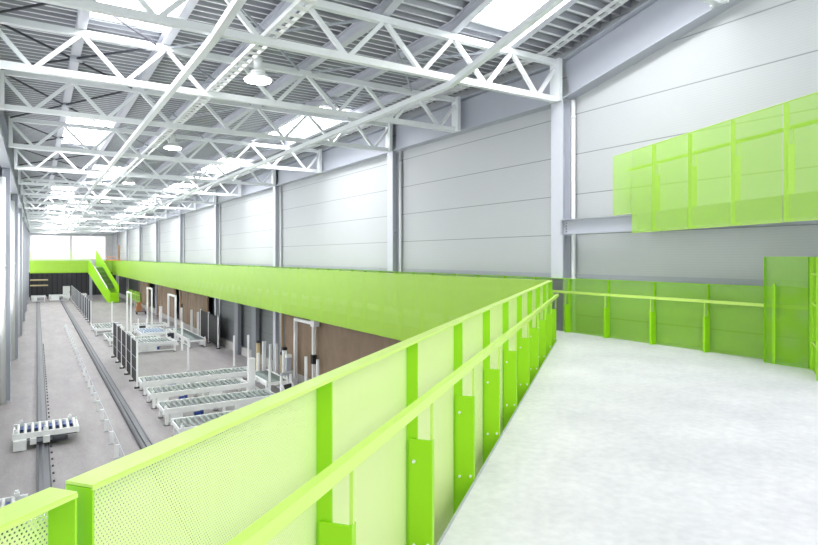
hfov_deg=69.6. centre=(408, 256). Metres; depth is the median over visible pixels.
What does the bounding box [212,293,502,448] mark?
wall
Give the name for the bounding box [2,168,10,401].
steel column
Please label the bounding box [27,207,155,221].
roof truss
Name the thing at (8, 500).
trolley
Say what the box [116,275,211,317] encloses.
wall
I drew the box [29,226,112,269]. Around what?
wall
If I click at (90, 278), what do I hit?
post
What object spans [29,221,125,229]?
roof truss
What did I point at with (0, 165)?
wall
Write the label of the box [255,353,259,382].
post
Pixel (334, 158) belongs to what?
girder
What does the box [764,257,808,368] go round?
screen
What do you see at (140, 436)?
rail
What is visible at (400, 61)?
cross bracing
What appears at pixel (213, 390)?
conveyor
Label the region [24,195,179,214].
roof truss
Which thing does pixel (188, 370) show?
post
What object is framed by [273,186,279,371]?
steel column
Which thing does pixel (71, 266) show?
railing
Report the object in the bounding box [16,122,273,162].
cross bracing
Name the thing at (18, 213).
downpipe
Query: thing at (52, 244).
window
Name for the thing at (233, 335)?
post
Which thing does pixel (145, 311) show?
cart
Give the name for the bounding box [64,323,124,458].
rail
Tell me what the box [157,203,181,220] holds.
girder
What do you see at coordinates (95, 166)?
skylight
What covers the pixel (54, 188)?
skylight
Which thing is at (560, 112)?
steel column
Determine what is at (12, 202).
downpipe
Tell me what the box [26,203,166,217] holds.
roof truss
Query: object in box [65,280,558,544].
railing
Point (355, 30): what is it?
beam
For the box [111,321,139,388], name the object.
fence
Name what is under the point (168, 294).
frame
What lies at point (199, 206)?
girder
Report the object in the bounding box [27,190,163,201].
cross bracing
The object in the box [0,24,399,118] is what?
cross bracing
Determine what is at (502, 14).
skylight
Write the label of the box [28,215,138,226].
roof truss
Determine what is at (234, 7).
rail
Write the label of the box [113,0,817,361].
wall
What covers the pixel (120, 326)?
unit
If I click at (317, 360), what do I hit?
post
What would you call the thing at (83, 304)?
fence
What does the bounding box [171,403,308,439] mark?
conveyor
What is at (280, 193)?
downpipe
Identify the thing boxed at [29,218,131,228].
roof truss
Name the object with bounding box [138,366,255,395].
conveyor
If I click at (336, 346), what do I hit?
sheet
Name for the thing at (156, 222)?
steel column
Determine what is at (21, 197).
girder
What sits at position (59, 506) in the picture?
railing
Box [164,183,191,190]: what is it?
skylight
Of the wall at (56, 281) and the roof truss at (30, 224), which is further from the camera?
the wall at (56, 281)
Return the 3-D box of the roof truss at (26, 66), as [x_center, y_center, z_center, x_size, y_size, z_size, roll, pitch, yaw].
[-3.048,-3.830,13.109,10.320,0.920,0.270,0,0,-32]
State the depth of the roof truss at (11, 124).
20.11 m
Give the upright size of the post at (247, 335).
1.950 m
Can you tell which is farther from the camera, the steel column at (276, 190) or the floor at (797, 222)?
the steel column at (276, 190)
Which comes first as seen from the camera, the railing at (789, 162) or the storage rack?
the railing at (789, 162)
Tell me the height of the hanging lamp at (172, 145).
0.460 m
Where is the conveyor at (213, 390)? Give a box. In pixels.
[145,377,250,408]
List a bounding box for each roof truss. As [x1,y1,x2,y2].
[0,15,460,132]
[0,69,391,152]
[8,116,321,172]
[14,148,274,186]
[18,164,240,196]
[21,178,215,203]
[23,188,195,209]
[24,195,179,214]
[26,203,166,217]
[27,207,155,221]
[27,211,146,223]
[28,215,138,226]
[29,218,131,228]
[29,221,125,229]
[30,224,120,231]
[30,225,116,232]
[30,226,112,233]
[32,0,561,103]
[700,0,728,7]
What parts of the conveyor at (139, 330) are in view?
rail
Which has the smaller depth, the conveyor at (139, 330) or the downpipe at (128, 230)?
the conveyor at (139, 330)
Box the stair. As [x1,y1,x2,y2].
[88,250,118,302]
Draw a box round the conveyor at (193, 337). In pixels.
[169,328,205,347]
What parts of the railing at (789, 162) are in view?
perforated panel, perforated panel, post, perforated panel, post, perforated panel, handrail, post, perforated panel, post, perforated panel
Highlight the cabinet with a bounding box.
[63,286,69,298]
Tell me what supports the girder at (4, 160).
on the steel column at (6, 172)
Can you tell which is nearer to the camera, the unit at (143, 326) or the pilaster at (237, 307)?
the pilaster at (237, 307)
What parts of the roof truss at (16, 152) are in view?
plate, plate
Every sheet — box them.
[139,277,149,311]
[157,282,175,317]
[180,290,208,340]
[282,303,418,394]
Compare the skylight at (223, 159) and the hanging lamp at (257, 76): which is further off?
the skylight at (223, 159)
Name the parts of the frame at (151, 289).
leg, leg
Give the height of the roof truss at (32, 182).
0.920 m
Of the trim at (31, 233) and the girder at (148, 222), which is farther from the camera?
the trim at (31, 233)
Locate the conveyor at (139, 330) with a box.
[136,327,168,342]
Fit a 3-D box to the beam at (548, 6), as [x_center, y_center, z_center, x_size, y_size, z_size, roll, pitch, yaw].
[-22.416,-3.857,47.941,0.110,1.193,96.412,0,0,-32]
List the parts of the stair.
panel, panel, kick panel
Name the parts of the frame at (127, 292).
leg, leg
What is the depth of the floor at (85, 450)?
23.52 m
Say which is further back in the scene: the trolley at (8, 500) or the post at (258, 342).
the post at (258, 342)
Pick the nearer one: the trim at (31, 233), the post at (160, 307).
the post at (160, 307)
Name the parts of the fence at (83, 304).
panel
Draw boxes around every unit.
[110,323,121,337]
[138,317,147,335]
[164,326,178,345]
[280,371,296,398]
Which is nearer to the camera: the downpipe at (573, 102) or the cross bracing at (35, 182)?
the downpipe at (573, 102)
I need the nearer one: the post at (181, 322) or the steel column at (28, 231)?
the post at (181, 322)
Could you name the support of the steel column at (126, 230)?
on the floor at (85, 450)
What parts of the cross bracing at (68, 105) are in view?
brace rod, plate, brace rod, brace rod, brace rod, brace rod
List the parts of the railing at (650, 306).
rail, handrail, post, post, post, post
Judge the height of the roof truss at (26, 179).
0.920 m
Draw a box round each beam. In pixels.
[43,10,89,224]
[59,0,198,220]
[67,1,291,225]
[79,0,403,227]
[92,0,493,225]
[106,0,578,224]
[560,214,636,234]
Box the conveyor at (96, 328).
[90,322,124,335]
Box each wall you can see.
[0,165,11,200]
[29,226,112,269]
[29,272,115,296]
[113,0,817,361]
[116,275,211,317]
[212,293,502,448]
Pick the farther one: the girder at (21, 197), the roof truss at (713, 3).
the girder at (21, 197)
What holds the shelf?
attached to the storage rack
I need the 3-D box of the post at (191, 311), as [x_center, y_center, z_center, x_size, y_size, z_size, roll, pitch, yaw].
[-14.862,4.550,40.185,0.264,1.900,0.264,0,0,-32]
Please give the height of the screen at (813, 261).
1.606 m
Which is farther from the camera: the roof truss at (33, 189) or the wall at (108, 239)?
the wall at (108, 239)
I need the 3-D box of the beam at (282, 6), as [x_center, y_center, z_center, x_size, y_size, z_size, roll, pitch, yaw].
[-25.011,-4.955,46.468,0.160,1.311,96.722,0,0,-32]
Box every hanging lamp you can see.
[119,177,134,183]
[159,134,181,149]
[236,56,271,84]
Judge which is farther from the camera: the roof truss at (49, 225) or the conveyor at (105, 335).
the roof truss at (49, 225)
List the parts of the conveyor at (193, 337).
rail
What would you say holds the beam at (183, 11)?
attached to the ceiling
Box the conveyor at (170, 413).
[157,388,274,425]
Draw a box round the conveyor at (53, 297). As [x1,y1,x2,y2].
[49,294,68,301]
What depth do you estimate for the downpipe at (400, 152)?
18.76 m
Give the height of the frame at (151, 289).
3.250 m
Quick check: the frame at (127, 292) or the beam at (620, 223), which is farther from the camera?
the frame at (127, 292)
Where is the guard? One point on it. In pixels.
(135, 298)
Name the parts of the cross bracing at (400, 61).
brace rod, brace rod, brace rod, brace rod, brace rod, brace rod, plate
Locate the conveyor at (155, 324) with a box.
[132,322,166,333]
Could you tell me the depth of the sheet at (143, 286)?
61.31 m
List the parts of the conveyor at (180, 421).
leg, rail, rail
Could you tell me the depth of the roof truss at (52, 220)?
57.57 m
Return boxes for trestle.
[111,245,119,261]
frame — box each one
[126,291,131,332]
[147,287,152,331]
[167,293,176,340]
[294,318,318,385]
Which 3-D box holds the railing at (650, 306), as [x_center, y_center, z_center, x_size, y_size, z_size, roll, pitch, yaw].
[-16.073,1.040,43.135,0.188,1.166,81.920,0,0,-32]
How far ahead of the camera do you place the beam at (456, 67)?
15.65 m
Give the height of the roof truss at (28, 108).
0.920 m
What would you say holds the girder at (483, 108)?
attached to the wall at (480, 199)
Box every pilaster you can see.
[234,295,240,354]
[251,301,258,363]
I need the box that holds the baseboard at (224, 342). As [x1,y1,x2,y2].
[119,293,480,463]
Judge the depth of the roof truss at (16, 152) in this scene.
24.84 m
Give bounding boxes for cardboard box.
[136,306,141,310]
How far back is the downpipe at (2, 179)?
21.96 m
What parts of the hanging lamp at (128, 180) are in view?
lamp shade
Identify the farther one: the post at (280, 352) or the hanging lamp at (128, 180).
the hanging lamp at (128, 180)
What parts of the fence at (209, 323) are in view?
panel, post, panel, post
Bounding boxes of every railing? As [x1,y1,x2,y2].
[0,487,77,544]
[30,261,87,272]
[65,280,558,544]
[104,260,112,271]
[113,260,553,361]
[122,260,807,364]
[613,92,817,232]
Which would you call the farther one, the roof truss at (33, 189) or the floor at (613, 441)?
the roof truss at (33, 189)
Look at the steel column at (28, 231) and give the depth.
77.73 m
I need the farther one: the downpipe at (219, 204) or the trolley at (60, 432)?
the downpipe at (219, 204)
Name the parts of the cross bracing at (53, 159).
brace rod, brace rod, brace rod, brace rod, brace rod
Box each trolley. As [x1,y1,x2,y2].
[0,490,46,531]
[12,414,78,451]
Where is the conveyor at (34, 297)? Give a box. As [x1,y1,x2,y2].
[31,295,45,302]
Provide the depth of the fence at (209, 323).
37.24 m
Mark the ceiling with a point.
(430, 13)
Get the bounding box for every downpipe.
[0,177,5,403]
[11,201,14,360]
[18,213,19,336]
[22,222,22,321]
[128,230,128,296]
[141,226,141,260]
[158,221,158,309]
[183,214,183,262]
[219,204,220,336]
[279,186,281,351]
[398,151,401,273]
[571,99,575,331]
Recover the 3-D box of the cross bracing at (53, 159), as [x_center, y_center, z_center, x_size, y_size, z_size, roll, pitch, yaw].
[-12.911,-4.255,27.275,8.805,0.070,5.313,0,0,-32]
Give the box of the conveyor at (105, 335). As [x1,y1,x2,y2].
[103,331,136,346]
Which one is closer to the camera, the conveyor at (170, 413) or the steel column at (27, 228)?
the conveyor at (170, 413)
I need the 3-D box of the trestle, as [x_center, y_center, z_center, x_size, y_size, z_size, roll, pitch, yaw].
[-39.465,0.003,78.461,1.700,3.206,0.439,0,0,-32]
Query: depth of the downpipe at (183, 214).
46.46 m
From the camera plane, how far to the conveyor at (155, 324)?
42.95 m
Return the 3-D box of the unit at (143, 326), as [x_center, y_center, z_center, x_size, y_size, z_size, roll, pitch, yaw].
[-18.416,4.830,40.656,0.700,1.340,0.500,0,0,-32]
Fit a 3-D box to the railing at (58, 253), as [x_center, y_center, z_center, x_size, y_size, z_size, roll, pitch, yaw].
[-45.008,0.450,76.259,7.020,2.306,0.132,0,0,-32]
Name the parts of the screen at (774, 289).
plate, post, rail, rail, plate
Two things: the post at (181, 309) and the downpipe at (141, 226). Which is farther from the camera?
the downpipe at (141, 226)
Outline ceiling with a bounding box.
[0,0,640,226]
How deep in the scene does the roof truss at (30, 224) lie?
75.88 m
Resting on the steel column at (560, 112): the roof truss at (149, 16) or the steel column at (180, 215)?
the roof truss at (149, 16)
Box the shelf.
[30,279,47,280]
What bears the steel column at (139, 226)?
on the floor at (85, 450)
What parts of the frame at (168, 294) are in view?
leg, leg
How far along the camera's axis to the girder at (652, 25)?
11.36 m
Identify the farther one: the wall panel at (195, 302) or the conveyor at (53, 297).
the conveyor at (53, 297)
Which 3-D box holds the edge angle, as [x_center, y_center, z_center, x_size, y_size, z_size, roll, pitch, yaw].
[0.879,1.660,5.415,0.015,0.130,12.495,0,0,18]
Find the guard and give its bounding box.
[128,289,139,305]
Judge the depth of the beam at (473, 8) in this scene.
13.87 m
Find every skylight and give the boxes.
[52,187,74,193]
[62,117,111,145]
[87,165,121,178]
[89,0,175,30]
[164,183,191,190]
[198,158,242,172]
[270,105,350,136]
[472,0,547,30]
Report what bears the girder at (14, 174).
on the steel column at (14, 196)
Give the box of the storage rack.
[30,277,47,299]
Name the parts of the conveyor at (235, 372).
rail, rail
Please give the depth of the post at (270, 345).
27.04 m
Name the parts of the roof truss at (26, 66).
plate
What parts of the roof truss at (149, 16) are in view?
plate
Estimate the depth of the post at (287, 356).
24.52 m
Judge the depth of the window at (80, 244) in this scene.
88.81 m
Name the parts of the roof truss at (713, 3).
plate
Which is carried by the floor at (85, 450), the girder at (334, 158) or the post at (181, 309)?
the post at (181, 309)
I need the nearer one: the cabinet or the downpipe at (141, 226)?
the downpipe at (141, 226)
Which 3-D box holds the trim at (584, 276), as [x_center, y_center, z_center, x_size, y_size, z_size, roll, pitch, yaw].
[-19.210,0.415,48.795,0.030,0.090,99.000,0,0,-32]
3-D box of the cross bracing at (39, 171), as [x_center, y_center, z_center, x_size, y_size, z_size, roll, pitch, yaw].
[-15.854,-4.255,31.921,8.805,0.070,5.313,0,0,-32]
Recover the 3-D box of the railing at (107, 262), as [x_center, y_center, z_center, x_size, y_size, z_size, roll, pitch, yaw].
[-39.563,1.230,76.784,1.540,1.546,0.072,0,0,-32]
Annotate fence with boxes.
[71,285,90,324]
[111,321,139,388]
[200,309,219,348]
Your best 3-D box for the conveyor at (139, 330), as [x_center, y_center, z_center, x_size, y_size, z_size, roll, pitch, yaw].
[-16.856,5.075,38.567,1.600,0.850,2.860,0,0,-32]
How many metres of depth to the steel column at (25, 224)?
59.38 m
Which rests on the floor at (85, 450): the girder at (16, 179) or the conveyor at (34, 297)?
the conveyor at (34, 297)
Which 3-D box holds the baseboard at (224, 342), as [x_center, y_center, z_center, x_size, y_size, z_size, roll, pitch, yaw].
[-21.214,5.280,51.846,0.150,0.440,91.700,0,0,-32]
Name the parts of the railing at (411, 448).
plate, post, handrail, post, post, post, post, post, post, post, post, post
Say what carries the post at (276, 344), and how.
on the floor at (85, 450)
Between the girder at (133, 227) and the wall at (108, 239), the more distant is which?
the wall at (108, 239)
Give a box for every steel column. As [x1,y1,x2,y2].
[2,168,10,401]
[12,194,18,358]
[18,208,22,335]
[22,217,24,320]
[25,224,26,311]
[27,228,27,303]
[28,231,28,298]
[117,233,117,283]
[126,230,127,290]
[139,226,140,261]
[155,222,157,314]
[179,214,182,325]
[214,204,218,315]
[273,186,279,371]
[387,151,398,305]
[551,101,570,330]
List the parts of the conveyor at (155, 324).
rail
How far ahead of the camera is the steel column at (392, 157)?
18.96 m
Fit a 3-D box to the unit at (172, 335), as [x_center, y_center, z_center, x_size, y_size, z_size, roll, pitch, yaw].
[-14.820,4.930,36.660,0.500,1.140,0.700,0,0,40]
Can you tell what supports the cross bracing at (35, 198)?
attached to the beam at (282, 6)
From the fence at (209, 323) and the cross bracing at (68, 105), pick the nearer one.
the cross bracing at (68, 105)
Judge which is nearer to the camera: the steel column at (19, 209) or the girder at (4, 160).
the girder at (4, 160)
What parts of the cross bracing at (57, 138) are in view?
brace rod, brace rod, brace rod, brace rod, brace rod, brace rod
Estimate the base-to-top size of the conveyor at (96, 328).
0.650 m
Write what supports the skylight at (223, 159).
attached to the ceiling
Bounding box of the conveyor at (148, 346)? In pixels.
[134,337,176,353]
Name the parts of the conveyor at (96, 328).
rail, rail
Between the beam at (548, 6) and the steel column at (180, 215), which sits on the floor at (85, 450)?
the steel column at (180, 215)
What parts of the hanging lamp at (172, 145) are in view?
lamp shade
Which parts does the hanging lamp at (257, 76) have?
lamp shade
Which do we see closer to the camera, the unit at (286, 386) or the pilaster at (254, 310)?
the unit at (286, 386)
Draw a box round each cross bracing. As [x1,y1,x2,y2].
[0,0,484,90]
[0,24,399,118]
[6,75,337,146]
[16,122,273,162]
[19,149,231,178]
[21,171,190,188]
[23,182,179,195]
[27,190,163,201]
[28,209,128,214]
[35,198,149,204]
[35,204,137,210]
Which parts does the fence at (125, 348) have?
panel, panel, post, panel, post, panel, post, panel, post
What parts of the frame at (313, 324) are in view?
leg, leg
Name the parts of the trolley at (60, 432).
panel, panel, bed plate, motor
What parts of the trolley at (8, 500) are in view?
panel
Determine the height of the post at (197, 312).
1.900 m
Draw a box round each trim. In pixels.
[31,233,112,235]
[112,259,807,286]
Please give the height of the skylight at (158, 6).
0.160 m
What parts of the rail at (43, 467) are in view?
plate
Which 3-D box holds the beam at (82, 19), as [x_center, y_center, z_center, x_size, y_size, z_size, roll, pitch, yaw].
[-27.562,-4.955,44.852,0.160,1.311,96.722,0,0,-32]
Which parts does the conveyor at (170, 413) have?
leg, motor, rail, rail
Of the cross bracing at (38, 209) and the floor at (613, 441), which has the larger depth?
the cross bracing at (38, 209)
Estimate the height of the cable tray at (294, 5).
0.070 m
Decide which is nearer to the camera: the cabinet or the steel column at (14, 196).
the steel column at (14, 196)
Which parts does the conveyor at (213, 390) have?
rail, rail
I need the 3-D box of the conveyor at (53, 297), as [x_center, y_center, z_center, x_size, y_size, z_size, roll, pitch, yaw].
[-43.996,5.050,73.933,2.200,0.900,1.660,0,0,-32]
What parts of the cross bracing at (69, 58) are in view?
brace rod, brace rod, plate, brace rod, brace rod, brace rod, brace rod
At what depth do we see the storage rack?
75.93 m
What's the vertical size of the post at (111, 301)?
1.800 m
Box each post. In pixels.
[89,275,91,298]
[111,301,112,322]
[159,306,161,321]
[180,308,182,327]
[180,322,183,350]
[186,339,189,371]
[190,310,192,331]
[197,312,198,334]
[232,335,235,366]
[247,335,248,357]
[247,357,254,389]
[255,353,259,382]
[256,340,261,371]
[262,341,265,370]
[268,359,270,390]
[269,344,271,370]
[275,343,277,373]
[280,352,281,372]
[282,347,286,384]
[285,354,291,378]
[304,356,306,403]
[316,359,318,376]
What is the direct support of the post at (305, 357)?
on the floor at (85, 450)
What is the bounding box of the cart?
[135,302,146,314]
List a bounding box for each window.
[31,236,69,258]
[72,236,104,258]
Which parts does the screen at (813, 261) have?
perforated panel, post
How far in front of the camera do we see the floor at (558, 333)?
16.36 m
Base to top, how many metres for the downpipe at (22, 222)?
8.500 m
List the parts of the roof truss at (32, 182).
plate, plate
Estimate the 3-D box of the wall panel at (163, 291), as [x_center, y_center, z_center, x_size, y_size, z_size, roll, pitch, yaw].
[-20.893,3.775,50.688,0.192,3.450,8.000,0,0,-32]
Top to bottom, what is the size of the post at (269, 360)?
1.570 m
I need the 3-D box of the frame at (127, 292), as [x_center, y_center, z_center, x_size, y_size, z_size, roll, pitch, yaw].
[-19.703,3.975,41.380,0.200,3.050,2.200,0,0,-32]
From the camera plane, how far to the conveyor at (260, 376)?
23.83 m
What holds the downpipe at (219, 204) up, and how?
attached to the wall at (480, 199)
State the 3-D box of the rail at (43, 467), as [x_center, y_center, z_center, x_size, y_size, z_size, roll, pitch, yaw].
[-26.194,5.435,41.707,0.385,0.130,85.500,0,0,-32]
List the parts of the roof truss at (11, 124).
plate, plate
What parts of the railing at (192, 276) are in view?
rail, rail, handrail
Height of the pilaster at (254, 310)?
3.600 m
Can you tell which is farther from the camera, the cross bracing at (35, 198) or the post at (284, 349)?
the cross bracing at (35, 198)
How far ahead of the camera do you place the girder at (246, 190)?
31.98 m
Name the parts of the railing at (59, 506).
perforated panel, plate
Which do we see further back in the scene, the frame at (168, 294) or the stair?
the stair
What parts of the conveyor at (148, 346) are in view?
rail, rail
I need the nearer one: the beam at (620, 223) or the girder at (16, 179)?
the beam at (620, 223)
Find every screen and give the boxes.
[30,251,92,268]
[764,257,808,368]
[809,257,817,380]
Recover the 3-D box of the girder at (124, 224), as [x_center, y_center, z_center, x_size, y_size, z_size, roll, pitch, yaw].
[-38.483,-3.853,78.965,0.300,0.935,10.260,0,0,-32]
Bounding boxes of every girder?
[0,110,10,167]
[7,146,17,193]
[15,178,22,207]
[20,196,24,216]
[118,224,127,232]
[128,219,140,229]
[139,214,157,225]
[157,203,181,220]
[181,190,217,213]
[216,169,278,203]
[275,125,394,185]
[393,65,551,151]
[563,0,743,99]
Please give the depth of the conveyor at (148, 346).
34.02 m
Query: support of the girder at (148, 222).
attached to the wall at (480, 199)
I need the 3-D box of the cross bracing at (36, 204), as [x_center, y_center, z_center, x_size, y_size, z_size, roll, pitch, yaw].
[-27.628,-4.255,50.506,8.805,0.070,5.313,0,0,-32]
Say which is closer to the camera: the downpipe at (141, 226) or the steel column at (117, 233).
the downpipe at (141, 226)
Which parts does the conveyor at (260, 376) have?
rail, rail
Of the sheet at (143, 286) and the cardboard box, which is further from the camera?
the sheet at (143, 286)
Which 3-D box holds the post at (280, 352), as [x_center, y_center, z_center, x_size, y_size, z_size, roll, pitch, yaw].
[-5.618,4.865,26.154,0.352,1.270,0.352,0,0,-32]
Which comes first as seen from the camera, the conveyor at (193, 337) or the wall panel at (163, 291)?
the conveyor at (193, 337)
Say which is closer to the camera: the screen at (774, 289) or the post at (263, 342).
the screen at (774, 289)
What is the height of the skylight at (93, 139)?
0.160 m
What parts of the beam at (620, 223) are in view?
plate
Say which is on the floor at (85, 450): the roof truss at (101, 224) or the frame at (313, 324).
the frame at (313, 324)
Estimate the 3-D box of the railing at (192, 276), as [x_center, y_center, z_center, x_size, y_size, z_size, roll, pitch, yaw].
[-18.013,1.375,44.380,0.188,1.836,77.740,0,0,-32]
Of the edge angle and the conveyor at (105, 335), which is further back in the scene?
the conveyor at (105, 335)
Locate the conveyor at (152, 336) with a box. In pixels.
[133,335,159,346]
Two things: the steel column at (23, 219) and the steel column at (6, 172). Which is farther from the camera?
the steel column at (23, 219)
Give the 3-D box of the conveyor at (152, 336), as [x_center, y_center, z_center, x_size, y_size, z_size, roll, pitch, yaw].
[-16.216,5.150,36.249,1.600,0.700,1.160,0,0,-32]
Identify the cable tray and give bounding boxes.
[61,0,319,232]
[153,0,627,210]
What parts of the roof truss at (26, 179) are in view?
plate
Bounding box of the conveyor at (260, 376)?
[255,369,288,394]
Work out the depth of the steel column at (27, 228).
68.78 m
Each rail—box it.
[36,298,54,544]
[54,0,246,234]
[59,297,209,544]
[64,323,124,458]
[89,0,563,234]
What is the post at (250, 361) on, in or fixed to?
on the floor at (85, 450)
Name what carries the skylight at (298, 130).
attached to the ceiling
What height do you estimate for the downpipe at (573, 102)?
8.900 m
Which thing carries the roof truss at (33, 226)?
attached to the girder
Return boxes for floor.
[0,295,453,544]
[159,279,585,338]
[440,333,817,544]
[637,191,817,230]
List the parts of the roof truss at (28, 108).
plate, plate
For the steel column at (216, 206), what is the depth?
37.48 m
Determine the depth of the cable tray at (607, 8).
13.52 m
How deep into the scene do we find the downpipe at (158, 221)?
55.84 m
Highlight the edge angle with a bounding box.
[436,340,556,544]

